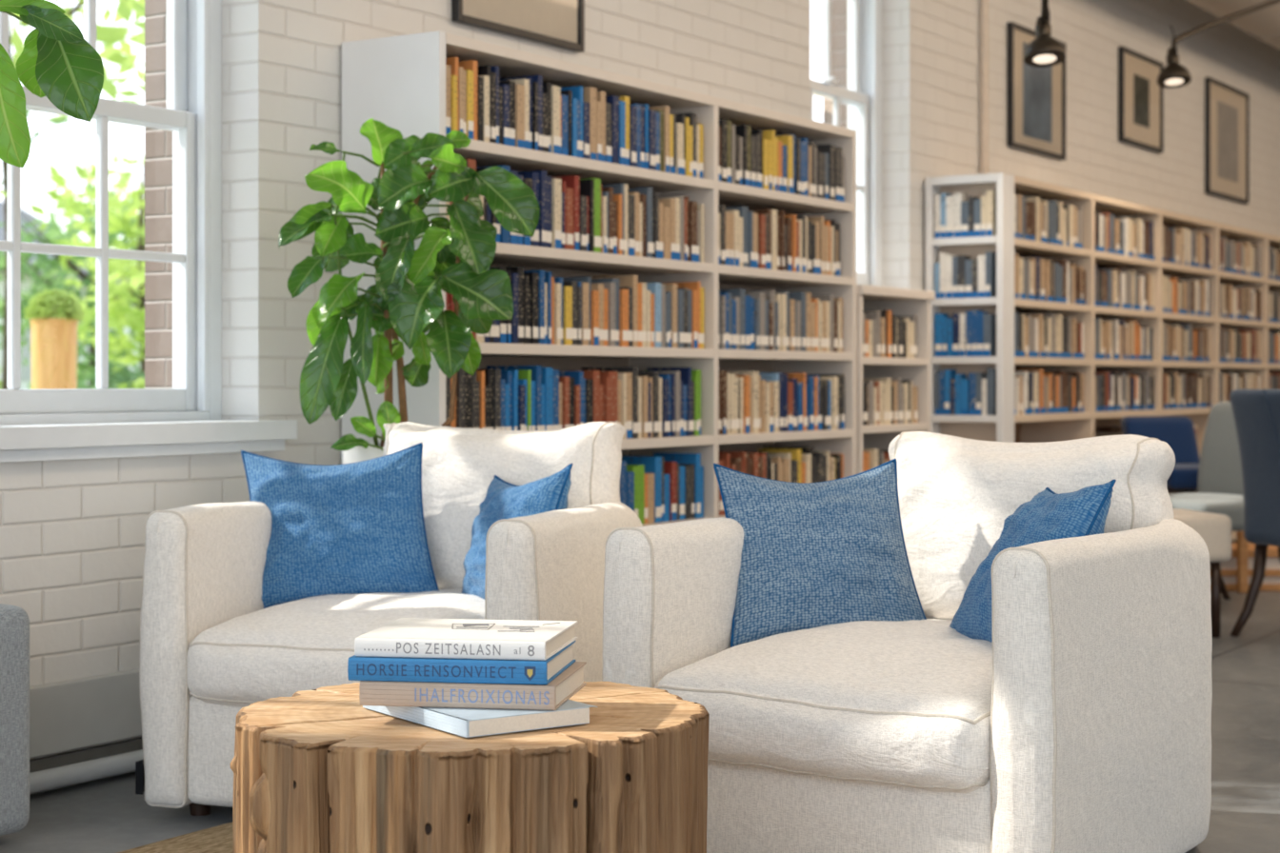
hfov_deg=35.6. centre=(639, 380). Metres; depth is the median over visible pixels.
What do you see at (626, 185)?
book
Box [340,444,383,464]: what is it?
planter
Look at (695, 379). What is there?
book
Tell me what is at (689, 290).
book
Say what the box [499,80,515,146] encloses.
book
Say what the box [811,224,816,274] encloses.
book
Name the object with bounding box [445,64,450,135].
book
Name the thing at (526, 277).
book
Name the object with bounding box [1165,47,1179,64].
socket
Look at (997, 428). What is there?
bookcase
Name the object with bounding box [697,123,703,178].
book
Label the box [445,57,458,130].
book
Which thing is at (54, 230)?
tree
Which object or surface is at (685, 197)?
book
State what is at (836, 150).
book
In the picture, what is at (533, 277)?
book
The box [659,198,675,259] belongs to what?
book
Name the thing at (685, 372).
book
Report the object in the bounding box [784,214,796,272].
book
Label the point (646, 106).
book
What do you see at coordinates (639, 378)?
book
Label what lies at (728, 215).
book
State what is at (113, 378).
shrub
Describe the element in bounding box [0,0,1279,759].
wall
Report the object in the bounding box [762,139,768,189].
book
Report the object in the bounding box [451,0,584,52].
framed picture
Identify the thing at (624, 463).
book
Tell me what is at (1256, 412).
dining chair
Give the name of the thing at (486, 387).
book
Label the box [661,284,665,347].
book
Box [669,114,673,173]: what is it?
book
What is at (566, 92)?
book
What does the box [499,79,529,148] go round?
book
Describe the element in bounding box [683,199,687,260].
book
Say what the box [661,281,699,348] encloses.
book
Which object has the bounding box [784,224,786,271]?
book
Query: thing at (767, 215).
book
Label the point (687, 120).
book
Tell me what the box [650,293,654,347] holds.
book
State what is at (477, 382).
book
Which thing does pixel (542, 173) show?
book
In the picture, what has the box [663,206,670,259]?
book
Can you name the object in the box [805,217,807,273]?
book
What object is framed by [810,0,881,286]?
window
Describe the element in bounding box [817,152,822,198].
book
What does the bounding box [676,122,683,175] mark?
book
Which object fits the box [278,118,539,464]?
fiddle leaf fig
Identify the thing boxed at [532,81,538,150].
book
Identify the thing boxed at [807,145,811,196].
book
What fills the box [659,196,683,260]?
book
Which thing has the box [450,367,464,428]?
book
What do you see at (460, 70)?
book
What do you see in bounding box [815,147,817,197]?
book
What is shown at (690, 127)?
book
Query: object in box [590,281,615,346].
book
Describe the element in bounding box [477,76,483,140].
book
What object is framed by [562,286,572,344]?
book
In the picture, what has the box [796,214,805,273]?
book
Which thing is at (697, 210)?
book
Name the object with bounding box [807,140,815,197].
book
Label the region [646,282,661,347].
book
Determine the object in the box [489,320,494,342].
book
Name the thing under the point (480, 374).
book
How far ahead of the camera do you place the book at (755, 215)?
6.83 m
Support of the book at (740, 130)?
on the bookcase at (397, 82)
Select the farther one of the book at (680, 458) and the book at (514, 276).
the book at (680, 458)
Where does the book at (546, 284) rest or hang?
on the bookcase at (397, 82)
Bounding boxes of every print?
[1022,41,1052,142]
[1134,74,1149,128]
[1217,100,1238,182]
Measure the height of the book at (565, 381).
0.192 m
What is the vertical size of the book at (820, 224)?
0.186 m
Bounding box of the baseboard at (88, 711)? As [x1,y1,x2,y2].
[29,669,141,758]
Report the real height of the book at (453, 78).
0.170 m
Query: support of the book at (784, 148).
on the bookcase at (397, 82)
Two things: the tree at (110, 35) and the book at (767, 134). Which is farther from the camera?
the tree at (110, 35)
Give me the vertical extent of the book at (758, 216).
0.183 m
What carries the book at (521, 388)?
on the bookcase at (397, 82)
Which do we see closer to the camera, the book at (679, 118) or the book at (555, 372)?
the book at (555, 372)
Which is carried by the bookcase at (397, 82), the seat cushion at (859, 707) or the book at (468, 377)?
the book at (468, 377)
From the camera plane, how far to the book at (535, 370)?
5.75 m
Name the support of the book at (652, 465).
on the bookcase at (397, 82)
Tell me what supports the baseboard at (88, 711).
attached to the wall at (72, 532)
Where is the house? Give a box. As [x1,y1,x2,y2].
[0,200,140,389]
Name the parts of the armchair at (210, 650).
leg, arm, rail, arm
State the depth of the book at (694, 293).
6.49 m
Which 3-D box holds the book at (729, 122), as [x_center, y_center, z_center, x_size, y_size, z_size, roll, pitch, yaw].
[0.228,-0.767,6.728,0.171,0.213,0.030,0,0,32]
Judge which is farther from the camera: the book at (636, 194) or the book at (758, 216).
the book at (758, 216)
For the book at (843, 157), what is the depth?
7.40 m
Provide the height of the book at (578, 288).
0.174 m
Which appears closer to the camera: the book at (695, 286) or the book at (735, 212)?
the book at (695, 286)
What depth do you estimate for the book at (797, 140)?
7.09 m
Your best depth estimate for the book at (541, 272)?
5.75 m
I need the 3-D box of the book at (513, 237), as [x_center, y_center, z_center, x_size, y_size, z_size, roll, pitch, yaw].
[-0.427,-0.491,5.689,0.167,0.211,0.036,0,0,32]
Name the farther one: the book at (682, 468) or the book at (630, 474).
the book at (682, 468)
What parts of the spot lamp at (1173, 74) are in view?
reflector glass, lamp shade, arm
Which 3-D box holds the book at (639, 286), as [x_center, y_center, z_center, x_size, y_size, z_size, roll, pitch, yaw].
[-0.069,-0.205,6.248,0.164,0.199,0.026,0,0,32]
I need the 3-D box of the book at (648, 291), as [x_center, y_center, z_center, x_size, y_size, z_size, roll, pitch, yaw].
[-0.047,-0.195,6.307,0.179,0.180,0.021,0,0,32]
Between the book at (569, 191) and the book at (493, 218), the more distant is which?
the book at (569, 191)
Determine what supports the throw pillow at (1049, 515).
on the armchair at (1084, 724)
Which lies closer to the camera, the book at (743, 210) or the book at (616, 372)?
the book at (616, 372)
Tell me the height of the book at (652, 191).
0.212 m
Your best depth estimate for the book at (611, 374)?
6.07 m
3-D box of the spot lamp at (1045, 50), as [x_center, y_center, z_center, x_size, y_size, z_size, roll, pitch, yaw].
[1.635,-1.912,8.007,0.188,1.276,0.168,0,0,-32]
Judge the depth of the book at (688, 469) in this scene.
6.46 m
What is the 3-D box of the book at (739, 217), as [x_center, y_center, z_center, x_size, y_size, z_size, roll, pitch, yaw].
[0.255,-0.471,6.797,0.198,0.170,0.021,0,0,32]
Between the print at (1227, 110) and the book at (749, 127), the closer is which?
the book at (749, 127)
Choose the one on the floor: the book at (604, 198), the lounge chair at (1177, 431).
the lounge chair at (1177, 431)
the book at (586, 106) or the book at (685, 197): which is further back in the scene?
the book at (685, 197)
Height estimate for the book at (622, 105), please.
0.200 m
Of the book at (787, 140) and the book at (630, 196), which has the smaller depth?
the book at (630, 196)
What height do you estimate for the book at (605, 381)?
0.190 m
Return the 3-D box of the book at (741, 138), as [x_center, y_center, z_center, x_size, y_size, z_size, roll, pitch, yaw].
[0.269,-0.744,6.799,0.171,0.167,0.030,0,0,32]
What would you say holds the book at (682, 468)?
on the bookcase at (397, 82)
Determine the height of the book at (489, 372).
0.213 m
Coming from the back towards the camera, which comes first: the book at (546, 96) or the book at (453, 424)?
the book at (546, 96)
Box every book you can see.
[347,640,575,684]
[354,618,577,660]
[359,661,586,710]
[362,700,598,738]
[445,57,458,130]
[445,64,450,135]
[445,201,449,220]
[445,292,449,310]
[445,375,450,426]
[449,294,454,312]
[450,75,457,131]
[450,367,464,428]
[450,378,456,427]
[458,60,477,139]
[458,66,463,132]
[463,69,466,135]
[464,69,473,139]
[464,371,471,428]
[465,159,476,171]
[471,370,476,428]
[476,167,491,223]
[476,168,486,220]
[476,333,484,342]
[476,368,493,429]
[476,370,484,429]
[476,380,479,428]
[477,65,490,142]
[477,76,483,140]
[479,75,489,141]
[479,165,509,243]
[479,195,483,219]
[484,269,489,342]
[484,385,488,429]
[486,365,540,430]
[489,267,506,343]
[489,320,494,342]
[490,65,499,143]
[490,72,496,143]
[491,211,497,242]
[493,369,500,430]
[494,320,499,342]
[497,220,499,242]
[499,74,542,151]
[499,77,532,149]
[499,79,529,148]
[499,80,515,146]
[499,83,509,145]
[499,86,502,144]
[499,266,523,343]
[500,369,518,430]
[500,371,511,430]
[500,379,505,430]
[505,383,509,430]
[506,270,511,343]
[509,170,518,244]
[511,273,518,343]
[511,378,517,430]
[515,83,524,148]
[518,170,546,247]
[518,171,539,246]
[518,175,522,244]
[518,370,531,430]
[518,380,527,430]
[518,384,525,430]
[522,179,530,245]
[523,270,544,344]
[523,272,539,344]
[523,275,528,343]
[527,178,532,245]
[528,284,530,343]
[531,380,535,430]
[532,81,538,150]
[540,367,552,430]
[540,384,544,430]
[542,81,551,152]
[542,92,549,152]
[544,271,551,344]
[544,282,547,344]
[546,176,551,247]
[551,85,559,154]
[551,175,579,250]
[551,178,561,248]
[551,277,554,344]
[552,369,559,429]
[554,277,562,344]
[554,282,560,344]
[559,370,599,421]
[559,371,583,424]
[559,377,569,428]
[559,382,561,428]
[560,86,582,158]
[560,90,572,156]
[560,94,568,155]
[560,95,561,154]
[561,180,565,249]
[561,192,564,249]
[562,277,590,345]
[562,280,577,345]
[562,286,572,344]
[565,187,573,249]
[569,378,574,427]
[572,98,577,157]
[574,385,579,426]
[577,100,580,158]
[577,281,581,345]
[577,286,580,345]
[579,178,600,252]
[579,179,594,252]
[579,195,586,251]
[580,367,638,439]
[581,282,588,345]
[582,86,597,159]
[582,101,589,159]
[583,379,585,423]
[585,379,593,423]
[586,196,588,251]
[590,278,619,346]
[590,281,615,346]
[590,283,603,345]
[590,290,599,345]
[591,275,637,346]
[597,90,605,161]
[597,100,601,160]
[600,183,601,252]
[600,371,615,422]
[600,377,609,422]
[600,384,603,421]
[601,183,624,255]
[601,187,613,254]
[601,191,608,253]
[601,196,606,253]
[603,288,607,345]
[605,95,619,163]
[605,102,612,162]
[613,194,621,255]
[613,200,617,254]
[615,371,618,423]
[618,372,632,439]
[618,373,626,439]
[618,380,621,424]
[619,96,629,165]
[619,100,625,165]
[619,286,632,346]
[619,289,628,346]
[619,473,620,502]
[620,460,626,505]
[621,456,661,522]
[624,183,628,255]
[626,464,644,524]
[626,466,638,516]
[626,471,634,511]
[628,187,652,258]
[628,192,639,256]
[628,194,634,256]
[629,103,640,167]
[629,105,637,167]
[637,282,641,346]
[638,371,679,437]
[638,372,659,438]
[638,376,647,438]
[638,377,641,438]
[639,282,646,347]
[640,104,644,168]
[640,194,646,257]
[640,202,642,257]
[641,104,648,169]
[644,473,654,523]
[644,474,647,523]
[645,370,700,435]
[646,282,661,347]
[646,290,650,347]
[647,367,691,436]
[647,377,652,438]
[647,381,651,438]
[648,105,669,172]
[648,109,656,170]
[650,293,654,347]
[652,191,654,258]
[652,452,700,519]
[653,109,663,171]
[654,196,659,258]
[656,111,659,171]
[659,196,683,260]
[659,197,679,260]
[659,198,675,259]
[659,202,663,259]
[659,374,675,437]
[659,375,670,437]
[659,378,661,437]
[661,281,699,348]
[661,283,677,347]
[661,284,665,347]
[661,379,668,437]
[661,457,663,521]
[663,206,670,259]
[663,461,677,521]
[663,474,669,521]
[665,291,671,347]
[665,293,669,347]
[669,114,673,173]
[672,114,676,173]
[673,112,697,177]
[676,115,684,175]
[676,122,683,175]
[677,288,687,348]
[677,289,683,348]
[677,463,694,519]
[677,464,679,520]
[680,380,683,436]
[680,465,684,519]
[683,196,688,260]
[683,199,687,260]
[683,384,686,436]
[683,465,691,519]
[684,117,689,176]
[687,289,691,348]
[688,200,697,261]
[689,125,692,176]
[691,289,698,348]
[691,376,699,436]
[691,380,694,436]
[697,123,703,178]
[697,124,699,178]
[697,203,703,262]
[697,210,699,261]
[700,287,704,348]
[700,466,703,518]
[718,119,727,182]
[718,125,720,180]
[718,204,725,264]
[718,213,719,264]
[725,206,748,267]
[725,210,739,266]
[725,212,730,265]
[727,120,731,182]
[730,213,734,265]
[731,124,735,183]
[735,124,747,185]
[735,134,739,184]
[739,217,740,266]
[740,137,742,184]
[740,217,742,266]
[747,125,750,186]
[748,209,771,269]
[748,211,753,267]
[750,129,762,188]
[750,134,759,187]
[750,135,756,187]
[753,212,758,268]
[758,214,765,268]
[758,216,759,268]
[762,130,775,190]
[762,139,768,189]
[764,214,768,269]
[768,140,772,190]
[771,209,777,270]
[775,134,795,194]
[775,136,778,191]
[776,135,793,193]
[777,210,784,270]
[777,215,779,270]
[778,140,782,191]
[781,144,787,192]
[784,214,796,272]
[784,217,792,271]
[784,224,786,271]
[795,138,800,195]
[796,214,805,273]
[796,219,801,272]
[796,220,799,272]
[800,138,807,196]
[800,140,804,195]
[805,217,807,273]
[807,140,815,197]
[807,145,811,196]
[807,216,824,274]
[807,220,812,273]
[811,220,819,274]
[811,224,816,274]
[815,143,834,200]
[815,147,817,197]
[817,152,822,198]
[820,223,820,274]
[821,152,828,199]
[822,153,825,199]
[824,220,830,275]
[824,220,836,276]
[824,225,829,275]
[830,225,834,275]
[834,147,839,200]
[836,222,839,276]
[836,230,838,276]
[837,147,841,201]
[841,156,844,201]
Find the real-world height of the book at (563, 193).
0.169 m
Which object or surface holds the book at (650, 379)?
on the bookcase at (397, 82)
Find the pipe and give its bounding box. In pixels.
[29,749,143,794]
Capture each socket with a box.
[1035,16,1051,37]
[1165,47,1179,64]
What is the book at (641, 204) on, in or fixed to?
on the bookcase at (397, 82)
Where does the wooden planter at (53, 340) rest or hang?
on the terrace
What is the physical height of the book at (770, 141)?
0.176 m
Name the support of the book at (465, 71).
on the bookcase at (397, 82)
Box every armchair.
[0,603,29,836]
[135,421,642,816]
[602,431,1212,852]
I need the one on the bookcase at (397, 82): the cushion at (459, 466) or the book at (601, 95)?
the book at (601, 95)
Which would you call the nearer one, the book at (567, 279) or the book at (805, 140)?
the book at (567, 279)
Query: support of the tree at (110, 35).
on the lawn
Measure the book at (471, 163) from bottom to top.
0.225 m
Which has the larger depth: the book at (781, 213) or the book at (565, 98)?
the book at (781, 213)
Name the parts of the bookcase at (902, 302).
panel, shelf, shelf, panel, panel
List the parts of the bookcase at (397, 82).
panel, shelf, shelf, shelf, panel, panel, shelf, shelf, shelf, shelf, shelf, shelf, panel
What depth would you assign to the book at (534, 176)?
5.75 m
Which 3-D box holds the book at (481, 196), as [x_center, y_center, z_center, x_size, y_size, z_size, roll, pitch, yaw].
[-0.513,-0.472,5.571,0.171,0.173,0.024,0,0,32]
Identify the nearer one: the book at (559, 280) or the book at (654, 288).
the book at (559, 280)
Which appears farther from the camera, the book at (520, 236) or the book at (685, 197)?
the book at (685, 197)
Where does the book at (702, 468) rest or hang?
on the bookcase at (397, 82)
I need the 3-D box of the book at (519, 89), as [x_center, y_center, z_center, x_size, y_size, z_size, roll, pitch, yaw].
[-0.421,-0.752,5.725,0.195,0.183,0.036,0,0,32]
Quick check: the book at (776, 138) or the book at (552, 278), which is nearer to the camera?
the book at (552, 278)
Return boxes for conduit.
[980,0,988,174]
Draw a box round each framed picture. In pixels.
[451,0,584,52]
[1007,21,1065,160]
[1118,46,1163,153]
[1204,77,1249,203]
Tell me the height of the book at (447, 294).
0.176 m
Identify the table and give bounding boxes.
[229,681,709,852]
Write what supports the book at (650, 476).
on the bookcase at (397, 82)
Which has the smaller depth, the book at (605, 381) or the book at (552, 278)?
the book at (552, 278)
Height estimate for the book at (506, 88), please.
0.176 m
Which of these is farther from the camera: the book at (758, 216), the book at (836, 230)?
the book at (836, 230)
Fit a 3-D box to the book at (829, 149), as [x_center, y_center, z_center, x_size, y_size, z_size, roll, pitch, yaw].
[0.635,-0.765,7.368,0.174,0.209,0.034,0,0,32]
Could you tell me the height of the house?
6.200 m
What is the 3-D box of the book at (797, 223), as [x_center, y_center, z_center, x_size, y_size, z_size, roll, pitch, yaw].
[0.498,-0.477,7.129,0.151,0.182,0.025,0,0,32]
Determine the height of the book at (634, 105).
0.201 m
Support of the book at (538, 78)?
on the bookcase at (397, 82)
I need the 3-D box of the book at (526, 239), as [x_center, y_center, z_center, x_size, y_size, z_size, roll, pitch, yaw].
[-0.401,-0.482,5.746,0.188,0.192,0.033,0,0,32]
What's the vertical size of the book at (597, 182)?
0.225 m
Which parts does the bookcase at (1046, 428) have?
panel, panel, shelf, shelf, shelf, shelf, shelf, shelf, shelf, shelf, panel, shelf, shelf, shelf, shelf, shelf, shelf, shelf, shelf, shelf, shelf, shelf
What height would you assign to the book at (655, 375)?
0.207 m
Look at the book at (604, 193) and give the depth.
6.05 m
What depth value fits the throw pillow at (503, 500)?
4.44 m
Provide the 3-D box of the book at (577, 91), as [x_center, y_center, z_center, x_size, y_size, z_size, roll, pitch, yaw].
[-0.258,-0.770,5.995,0.200,0.218,0.017,0,0,32]
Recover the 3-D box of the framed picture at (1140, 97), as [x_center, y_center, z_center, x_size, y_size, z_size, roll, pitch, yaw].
[2.834,-1.580,11.248,0.028,0.520,0.710,0,0,32]
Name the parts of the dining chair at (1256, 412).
leg, backrest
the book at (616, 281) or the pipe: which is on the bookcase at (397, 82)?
the book at (616, 281)
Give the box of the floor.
[0,540,1279,852]
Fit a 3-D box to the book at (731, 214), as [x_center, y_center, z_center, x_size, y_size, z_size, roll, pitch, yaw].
[0.237,-0.474,6.741,0.173,0.177,0.024,0,0,32]
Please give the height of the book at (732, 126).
0.202 m
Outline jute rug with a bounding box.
[117,821,233,852]
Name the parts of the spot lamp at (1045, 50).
reflector glass, lamp shade, arm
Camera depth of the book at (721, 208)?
6.63 m
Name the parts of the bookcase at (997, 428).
panel, panel, shelf, shelf, shelf, shelf, panel, panel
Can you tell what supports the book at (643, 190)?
on the bookcase at (397, 82)
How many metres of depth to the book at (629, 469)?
6.19 m
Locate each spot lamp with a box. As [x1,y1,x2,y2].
[1022,0,1066,66]
[1157,0,1279,88]
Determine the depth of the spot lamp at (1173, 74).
9.61 m
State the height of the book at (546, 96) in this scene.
0.174 m
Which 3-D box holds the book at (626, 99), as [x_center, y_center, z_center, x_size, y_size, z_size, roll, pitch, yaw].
[-0.118,-0.769,6.198,0.187,0.218,0.029,0,0,32]
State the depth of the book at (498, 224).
5.59 m
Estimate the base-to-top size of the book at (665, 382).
0.184 m
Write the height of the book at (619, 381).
0.182 m
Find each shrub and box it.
[77,360,144,388]
[115,378,144,388]
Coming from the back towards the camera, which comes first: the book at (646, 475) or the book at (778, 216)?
the book at (778, 216)
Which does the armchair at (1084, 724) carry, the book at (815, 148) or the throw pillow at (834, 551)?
the throw pillow at (834, 551)
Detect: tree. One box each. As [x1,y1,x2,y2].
[0,0,144,389]
[0,68,72,184]
[0,183,140,389]
[39,140,144,377]
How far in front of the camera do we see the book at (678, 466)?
6.41 m
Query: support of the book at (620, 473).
on the bookcase at (397, 82)
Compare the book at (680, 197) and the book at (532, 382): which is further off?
the book at (680, 197)
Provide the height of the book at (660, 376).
0.199 m
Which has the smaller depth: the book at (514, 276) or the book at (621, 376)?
the book at (514, 276)
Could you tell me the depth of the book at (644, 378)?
6.23 m
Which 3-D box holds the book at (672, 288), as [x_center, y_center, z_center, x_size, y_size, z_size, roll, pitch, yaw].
[0.047,-0.208,6.431,0.158,0.205,0.029,0,0,32]
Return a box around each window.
[0,0,297,462]
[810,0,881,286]
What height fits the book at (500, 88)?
0.169 m
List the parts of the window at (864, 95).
sash, sash, frame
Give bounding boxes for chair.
[1120,416,1199,463]
[1120,416,1248,593]
[1169,401,1279,599]
[1173,508,1231,638]
[1229,388,1279,637]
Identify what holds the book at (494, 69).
on the bookcase at (397, 82)
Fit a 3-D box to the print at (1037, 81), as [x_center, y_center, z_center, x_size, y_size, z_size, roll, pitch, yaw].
[1.977,-1.430,9.896,0.002,0.456,0.386,0,0,32]
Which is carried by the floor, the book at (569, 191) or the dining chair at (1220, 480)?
the dining chair at (1220, 480)
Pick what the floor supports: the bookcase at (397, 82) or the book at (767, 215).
the bookcase at (397, 82)
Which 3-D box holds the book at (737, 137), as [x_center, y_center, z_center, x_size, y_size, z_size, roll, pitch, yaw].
[0.261,-0.746,6.769,0.166,0.170,0.028,0,0,32]
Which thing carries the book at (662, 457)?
on the bookcase at (397, 82)
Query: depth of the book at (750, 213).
6.80 m
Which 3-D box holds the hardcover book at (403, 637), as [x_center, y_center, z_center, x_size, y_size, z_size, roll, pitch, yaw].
[-0.257,0.388,3.006,0.284,0.030,0.250,0,0,9]
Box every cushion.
[187,588,484,707]
[382,421,624,589]
[658,619,992,793]
[888,431,1175,620]
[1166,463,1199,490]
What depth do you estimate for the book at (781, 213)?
7.00 m
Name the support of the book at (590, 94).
on the bookcase at (397, 82)
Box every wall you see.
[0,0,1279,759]
[144,0,847,388]
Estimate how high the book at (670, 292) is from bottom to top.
0.181 m
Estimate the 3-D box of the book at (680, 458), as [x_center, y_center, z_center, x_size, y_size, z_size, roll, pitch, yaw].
[0.121,0.344,6.548,0.168,0.211,0.028,0,0,32]
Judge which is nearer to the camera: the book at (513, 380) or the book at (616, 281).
the book at (513, 380)
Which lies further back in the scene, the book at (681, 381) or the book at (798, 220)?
the book at (798, 220)
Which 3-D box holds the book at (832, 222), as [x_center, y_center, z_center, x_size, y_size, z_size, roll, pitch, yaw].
[0.636,-0.490,7.397,0.199,0.209,0.019,0,0,32]
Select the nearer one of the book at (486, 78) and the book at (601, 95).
the book at (486, 78)
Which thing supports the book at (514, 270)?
on the bookcase at (397, 82)
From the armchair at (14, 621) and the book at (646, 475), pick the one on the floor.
the armchair at (14, 621)
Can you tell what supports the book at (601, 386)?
on the bookcase at (397, 82)
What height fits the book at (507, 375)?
0.206 m
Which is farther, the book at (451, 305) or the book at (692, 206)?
the book at (692, 206)
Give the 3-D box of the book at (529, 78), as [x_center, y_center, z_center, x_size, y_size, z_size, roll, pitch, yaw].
[-0.385,-0.766,5.765,0.167,0.211,0.019,0,0,32]
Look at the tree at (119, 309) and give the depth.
26.65 m
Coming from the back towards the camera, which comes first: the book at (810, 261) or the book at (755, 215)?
the book at (810, 261)
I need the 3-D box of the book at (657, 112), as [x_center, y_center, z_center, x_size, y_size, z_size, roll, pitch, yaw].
[-0.025,-0.756,6.346,0.191,0.191,0.029,0,0,32]
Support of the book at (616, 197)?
on the bookcase at (397, 82)
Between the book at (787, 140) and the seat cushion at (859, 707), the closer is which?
the seat cushion at (859, 707)
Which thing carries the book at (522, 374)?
on the bookcase at (397, 82)
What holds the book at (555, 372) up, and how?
on the bookcase at (397, 82)
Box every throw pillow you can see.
[240,442,439,608]
[460,463,572,599]
[713,459,926,647]
[949,479,1116,642]
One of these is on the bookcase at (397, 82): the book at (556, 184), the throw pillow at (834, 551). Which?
the book at (556, 184)
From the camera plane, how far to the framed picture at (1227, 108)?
12.65 m
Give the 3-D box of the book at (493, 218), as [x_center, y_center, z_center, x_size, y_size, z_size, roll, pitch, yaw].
[-0.470,-0.471,5.608,0.152,0.171,0.018,0,0,32]
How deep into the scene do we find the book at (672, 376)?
6.38 m
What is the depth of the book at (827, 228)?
7.29 m
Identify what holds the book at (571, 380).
on the bookcase at (397, 82)
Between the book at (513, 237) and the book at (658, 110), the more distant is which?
the book at (658, 110)
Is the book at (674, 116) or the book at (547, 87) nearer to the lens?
the book at (547, 87)
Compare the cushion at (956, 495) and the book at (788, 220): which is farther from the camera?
the book at (788, 220)
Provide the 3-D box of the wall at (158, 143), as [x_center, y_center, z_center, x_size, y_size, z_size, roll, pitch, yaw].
[0.767,-0.875,8.692,0.120,3.750,20.500,0,0,32]
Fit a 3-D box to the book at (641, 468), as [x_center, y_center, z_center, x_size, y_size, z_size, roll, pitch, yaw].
[-0.079,0.357,6.275,0.195,0.186,0.037,0,0,32]
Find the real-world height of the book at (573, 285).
0.189 m
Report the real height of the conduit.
1.998 m
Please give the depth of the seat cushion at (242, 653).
4.22 m
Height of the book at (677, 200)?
0.203 m
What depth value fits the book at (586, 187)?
5.98 m
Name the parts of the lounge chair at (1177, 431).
frame, leg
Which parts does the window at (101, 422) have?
sash, sash, frame, sill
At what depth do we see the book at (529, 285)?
5.72 m
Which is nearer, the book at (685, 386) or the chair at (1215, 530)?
the book at (685, 386)
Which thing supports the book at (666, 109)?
on the bookcase at (397, 82)
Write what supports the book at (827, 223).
on the bookcase at (397, 82)
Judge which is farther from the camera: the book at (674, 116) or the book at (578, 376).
the book at (674, 116)
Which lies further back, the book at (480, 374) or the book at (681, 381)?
the book at (681, 381)
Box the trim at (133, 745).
[29,737,142,773]
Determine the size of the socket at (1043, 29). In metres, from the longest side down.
0.084 x 0.064 x 0.064 m
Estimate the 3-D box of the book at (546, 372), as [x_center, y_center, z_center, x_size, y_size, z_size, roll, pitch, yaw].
[-0.337,0.070,5.843,0.174,0.218,0.034,0,0,32]
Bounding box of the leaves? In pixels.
[0,0,103,167]
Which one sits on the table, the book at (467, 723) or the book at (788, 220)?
the book at (467, 723)
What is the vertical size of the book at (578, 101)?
0.176 m
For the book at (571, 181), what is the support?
on the bookcase at (397, 82)
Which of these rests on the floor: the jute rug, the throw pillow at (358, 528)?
the jute rug
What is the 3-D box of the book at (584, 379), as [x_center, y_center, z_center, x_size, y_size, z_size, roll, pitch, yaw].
[-0.247,0.086,6.008,0.188,0.187,0.018,0,0,32]
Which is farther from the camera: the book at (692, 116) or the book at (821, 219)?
the book at (821, 219)
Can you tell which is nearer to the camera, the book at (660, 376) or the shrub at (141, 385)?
the book at (660, 376)
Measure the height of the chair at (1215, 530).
0.455 m
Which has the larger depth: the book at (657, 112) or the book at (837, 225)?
the book at (837, 225)
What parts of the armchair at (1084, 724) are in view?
arm, rail, arm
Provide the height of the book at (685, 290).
0.194 m
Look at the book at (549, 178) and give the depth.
5.80 m
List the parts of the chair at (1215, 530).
seat, leg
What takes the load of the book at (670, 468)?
on the bookcase at (397, 82)
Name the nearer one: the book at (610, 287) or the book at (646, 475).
the book at (610, 287)
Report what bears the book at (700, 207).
on the bookcase at (397, 82)
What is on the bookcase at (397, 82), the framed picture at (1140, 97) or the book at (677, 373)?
the book at (677, 373)
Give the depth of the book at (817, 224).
7.22 m
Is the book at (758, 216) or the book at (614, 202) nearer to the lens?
the book at (614, 202)
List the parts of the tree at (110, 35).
crown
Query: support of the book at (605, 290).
on the bookcase at (397, 82)
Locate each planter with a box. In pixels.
[22,286,85,389]
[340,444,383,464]
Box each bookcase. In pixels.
[341,31,856,526]
[856,284,935,474]
[925,173,1011,442]
[1011,175,1279,540]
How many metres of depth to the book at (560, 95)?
5.85 m
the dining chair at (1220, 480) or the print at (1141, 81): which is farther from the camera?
the print at (1141, 81)
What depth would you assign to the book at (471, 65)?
5.50 m
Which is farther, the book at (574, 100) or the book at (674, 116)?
the book at (674, 116)
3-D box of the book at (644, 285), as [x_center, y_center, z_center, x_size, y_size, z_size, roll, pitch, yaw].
[-0.054,-0.206,6.277,0.157,0.201,0.037,0,0,32]
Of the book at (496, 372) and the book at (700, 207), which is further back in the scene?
the book at (700, 207)
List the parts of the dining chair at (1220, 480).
seat, leg, backrest, leg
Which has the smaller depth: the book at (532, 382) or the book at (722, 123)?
the book at (532, 382)
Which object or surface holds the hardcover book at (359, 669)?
on the hardcover book at (550, 696)
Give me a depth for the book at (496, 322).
5.59 m
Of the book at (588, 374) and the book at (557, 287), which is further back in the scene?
the book at (588, 374)
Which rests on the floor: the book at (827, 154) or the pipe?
the pipe
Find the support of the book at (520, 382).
on the bookcase at (397, 82)

